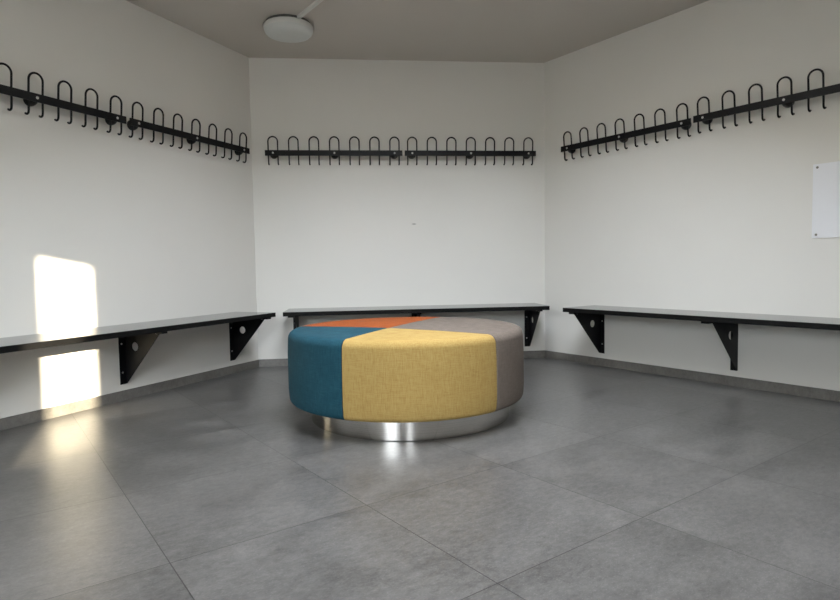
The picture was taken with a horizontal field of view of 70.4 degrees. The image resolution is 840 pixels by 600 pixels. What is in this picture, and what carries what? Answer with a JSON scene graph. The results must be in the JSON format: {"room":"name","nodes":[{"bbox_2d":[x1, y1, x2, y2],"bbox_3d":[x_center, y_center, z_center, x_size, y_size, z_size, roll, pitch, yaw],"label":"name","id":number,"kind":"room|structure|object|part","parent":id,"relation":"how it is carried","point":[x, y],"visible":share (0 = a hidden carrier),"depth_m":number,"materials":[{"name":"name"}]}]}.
{"room":"changing room","nodes":[
{"label":"changing room","id":0,"kind":"room"},
{"bbox_2d":[0,0,258,418],"bbox_3d":[-1.989,-0.565,3.170,0.150,2.360,3.327,1,4,24],"label":"wall","id":1,"kind":"structure","parent":0,"point":[99,228],"depth_m":3.46,"materials":[{"name":"paint"}]},
{"bbox_2d":[0,62,126,134],"bbox_3d":[-1.944,-1.031,2.993,0.070,0.215,1.040,1,4,24],"label":"coat rack","id":2,"kind":"object","parent":1,"relation":"attached to","point":[30,99],"visible":1,"depth_m":3.09,"materials":[{"name":"black metal"}]},
{"bbox_3d":[-1.919,-1.012,2.982,0.008,0.041,1.040,1,4,24],"label":"rail","id":3,"kind":"part","parent":2,"relation":"part of","materials":[{"name":"black metal"}]},
{"bbox_2d":[0,360,258,430],"bbox_3d":[-1.906,0.586,3.182,0.009,0.058,3.200,1,4,24],"label":"baseboard","id":4,"kind":"structure","parent":1,"relation":"attached to","point":[9,422],"depth_m":3.46,"materials":[{"name":"grey tile"}]},
{"bbox_2d":[0,312,275,384],"bbox_3d":[-1.598,0.323,3.435,0.360,0.354,1.984,1,4,24],"label":"bench","id":5,"kind":"object","parent":1,"relation":"attached to","point":[144,334],"visible":1,"depth_m":3.48,"materials":[{"name":"black laminate"}]},
{"bbox_3d":[-1.601,0.162,3.425,0.360,0.030,1.984,1,4,24],"label":"seat","id":6,"kind":"part","parent":5,"relation":"part of","materials":[{"name":"black laminate"}]},
{"bbox_2d":[127,102,249,162],"bbox_3d":[-1.507,-1.094,3.965,0.070,0.215,1.040,1,4,24],"label":"coat rack","id":7,"kind":"object","parent":1,"relation":"attached to","point":[132,124],"visible":1,"depth_m":3.87,"materials":[{"name":"black metal"}]},
{"bbox_3d":[-1.482,-1.075,3.955,0.008,0.041,1.040,1,4,24],"label":"rail","id":8,"kind":"part","parent":7,"relation":"part of","materials":[{"name":"black metal"}]},
{"bbox_2d":[249,58,544,358],"bbox_3d":[-0.143,-0.687,4.766,2.468,2.360,0.150,-1,3,-6],"label":"wall","id":9,"kind":"structure","parent":0,"point":[334,235],"depth_m":4.68,"materials":[{"name":"paint"}]},
{"bbox_2d":[265,136,401,164],"bbox_3d":[-0.657,-1.144,4.577,1.040,0.215,0.071,-1,3,-6],"label":"coat rack","id":10,"kind":"object","parent":9,"relation":"attached to","point":[273,154],"visible":1,"depth_m":4.55,"materials":[{"name":"black metal"}]},
{"bbox_3d":[-0.654,-1.123,4.551,1.040,0.041,0.008,-1,3,-6],"label":"rail","id":11,"kind":"part","parent":10,"relation":"part of","materials":[{"name":"black metal"}]},
{"bbox_2d":[259,350,544,366],"bbox_3d":[-0.115,0.466,4.753,2.295,0.058,0.009,-1,3,-6],"label":"baseboard","id":12,"kind":"structure","parent":9,"relation":"attached to","point":[541,353],"depth_m":4.65,"materials":[{"name":"grey tile"}]},
{"bbox_2d":[283,303,549,345],"bbox_3d":[-0.023,0.232,4.559,1.960,0.354,0.388,-1,3,-6],"label":"bench","id":13,"kind":"object","parent":9,"relation":"attached to","point":[530,310],"visible":0.73,"depth_m":4.44,"materials":[{"name":"black laminate"}]},
{"bbox_3d":[-0.025,0.071,4.549,1.960,0.030,0.388,-1,3,-6],"label":"seat","id":14,"kind":"part","parent":13,"relation":"part of","materials":[{"name":"black laminate"}]},
{"bbox_2d":[405,137,535,164],"bbox_3d":[0.396,-1.167,4.684,1.040,0.215,0.070,-1,3,-6],"label":"coat rack","id":15,"kind":"object","parent":9,"relation":"attached to","point":[411,154],"visible":1,"depth_m":4.66,"materials":[{"name":"black metal"}]},
{"bbox_3d":[0.399,-1.147,4.659,1.040,0.041,0.008,-1,3,-6],"label":"rail","id":16,"kind":"part","parent":15,"relation":"part of","materials":[{"name":"black metal"}]},
{"bbox_2d":[126,0,708,62],"bbox_3d":[-0.001,-2.091,1.607,8.000,0.800,8.000,-1,3,-6],"label":"ceiling","id":17,"kind":"structure","parent":0,"point":[522,31],"depth_m":3.94,"materials":[{"name":"paint"}]},
{"bbox_2d":[263,14,312,42],"bbox_3d":[-0.859,-1.762,3.890,0.316,0.090,0.316,-1,3,0],"label":"ceiling light","id":18,"kind":"object","parent":17,"relation":"attached to","point":[288,28],"visible":1,"depth_m":3.80,"materials":[{"name":"white plastic"}]},
{"bbox_2d":[297,0,323,18],"bbox_3d":[-0.309,-1.766,3.151,0.024,0.016,1.582,-3,4,-36],"label":"cable trunking","id":19,"kind":"object","parent":17,"relation":"attached to","point":[315,3],"visible":1,"depth_m":3.65,"materials":[{"name":"white plastic"}]},
{"bbox_2d":[0,358,839,599],"bbox_3d":[0.111,0.711,1.975,5.670,0.120,5.900,-1,3,-6],"label":"floor","id":20,"kind":"structure","parent":0,"point":[599,482],"depth_m":1.95,"materials":[{"name":"tile"}]},
{"bbox_2d":[288,317,523,440],"bbox_3d":[-0.070,0.358,3.094,1.200,0.463,1.200,-1,3,0],"label":"pouf","id":21,"kind":"object","parent":20,"relation":"on","point":[388,378],"visible":1,"depth_m":2.60,"materials":[{"name":"fabric"}]},
{"bbox_2d":[288,326,385,419],"bbox_3d":[-0.499,0.326,2.876,0.579,0.361,0.426,1,4,27],"label":"cushion","id":22,"kind":"object","parent":21,"relation":"on","point":[319,357],"depth_m":2.64,"materials":[{"name":"blue fabric"}]},
{"bbox_2d":[305,317,437,327],"bbox_3d":[-0.273,0.292,3.410,0.579,0.361,0.769,0,4,23],"label":"cushion","id":23,"kind":"object","parent":21,"relation":"on","point":[388,322],"depth_m":3.19,"materials":[{"name":"orange fabric"}]},
{"bbox_2d":[342,328,496,422],"bbox_3d":[-0.011,0.333,2.615,0.572,0.361,0.425,1,4,29],"label":"cushion","id":24,"kind":"object","parent":21,"relation":"on","point":[390,375],"depth_m":2.52,"materials":[{"name":"yellow fabric"}]},
{"bbox_2d":[390,317,523,411],"bbox_3d":[0.268,0.298,3.146,0.618,0.361,0.834,0,4,23],"label":"cushion","id":25,"kind":"object","parent":21,"relation":"on","point":[506,338],"depth_m":2.79,"materials":[{"name":"fabric"}]},
{"bbox_2d":[544,0,839,390],"bbox_3d":[1.918,-0.659,3.677,0.150,2.360,3.077,-3,4,-36],"label":"wall","id":26,"kind":"structure","parent":0,"point":[720,219],"depth_m":3.75,"materials":[{"name":"paint"}]},
{"bbox_2d":[561,103,690,160],"bbox_3d":[1.407,-1.154,4.157,0.070,0.215,1.040,-3,4,-36],"label":"coat rack","id":27,"kind":"object","parent":26,"relation":"attached to","point":[685,124],"visible":1,"depth_m":4.10,"materials":[{"name":"black metal"}]},
{"bbox_3d":[1.386,-1.134,4.142,0.008,0.041,1.040,-3,4,-36],"label":"rail","id":28,"kind":"part","parent":27,"relation":"part of","materials":[{"name":"black metal"}]},
{"bbox_2d":[545,350,839,401],"bbox_3d":[1.887,0.494,3.677,0.009,0.058,2.950,-3,4,-36],"label":"baseboard","id":29,"kind":"structure","parent":26,"relation":"attached to","point":[811,392],"depth_m":3.77,"materials":[{"name":"grey tile"}]},
{"bbox_2d":[563,305,839,370],"bbox_3d":[1.789,0.263,3.498,0.355,0.354,2.132,-3,4,-36],"label":"bench","id":30,"kind":"object","parent":26,"relation":"attached to","point":[723,322],"visible":1,"depth_m":3.57,"materials":[{"name":"black laminate"}]},
{"bbox_3d":[1.786,0.101,3.489,0.354,0.030,2.132,-3,4,-36],"label":"seat","id":31,"kind":"part","parent":30,"relation":"part of","materials":[{"name":"black laminate"}]},
{"bbox_2d":[693,68,839,133],"bbox_3d":[2.028,-1.124,3.299,0.070,0.215,1.040,-3,4,-36],"label":"coat rack","id":32,"kind":"object","parent":26,"relation":"attached to","point":[787,101],"visible":1,"depth_m":3.35,"materials":[{"name":"black metal"}]},
{"bbox_3d":[2.006,-1.103,3.284,0.008,0.041,1.040,-3,4,-36],"label":"rail","id":33,"kind":"part","parent":32,"relation":"part of","materials":[{"name":"black metal"}]},
{"bbox_2d":[812,161,839,237],"bbox_3d":[2.304,-0.526,3.017,0.009,0.398,0.566,-3,4,-36],"label":"board","id":34,"kind":"object","parent":26,"relation":"attached to","point":[826,176],"visible":1,"depth_m":3.19,"materials":[{"name":"white plastic"}]}
]}

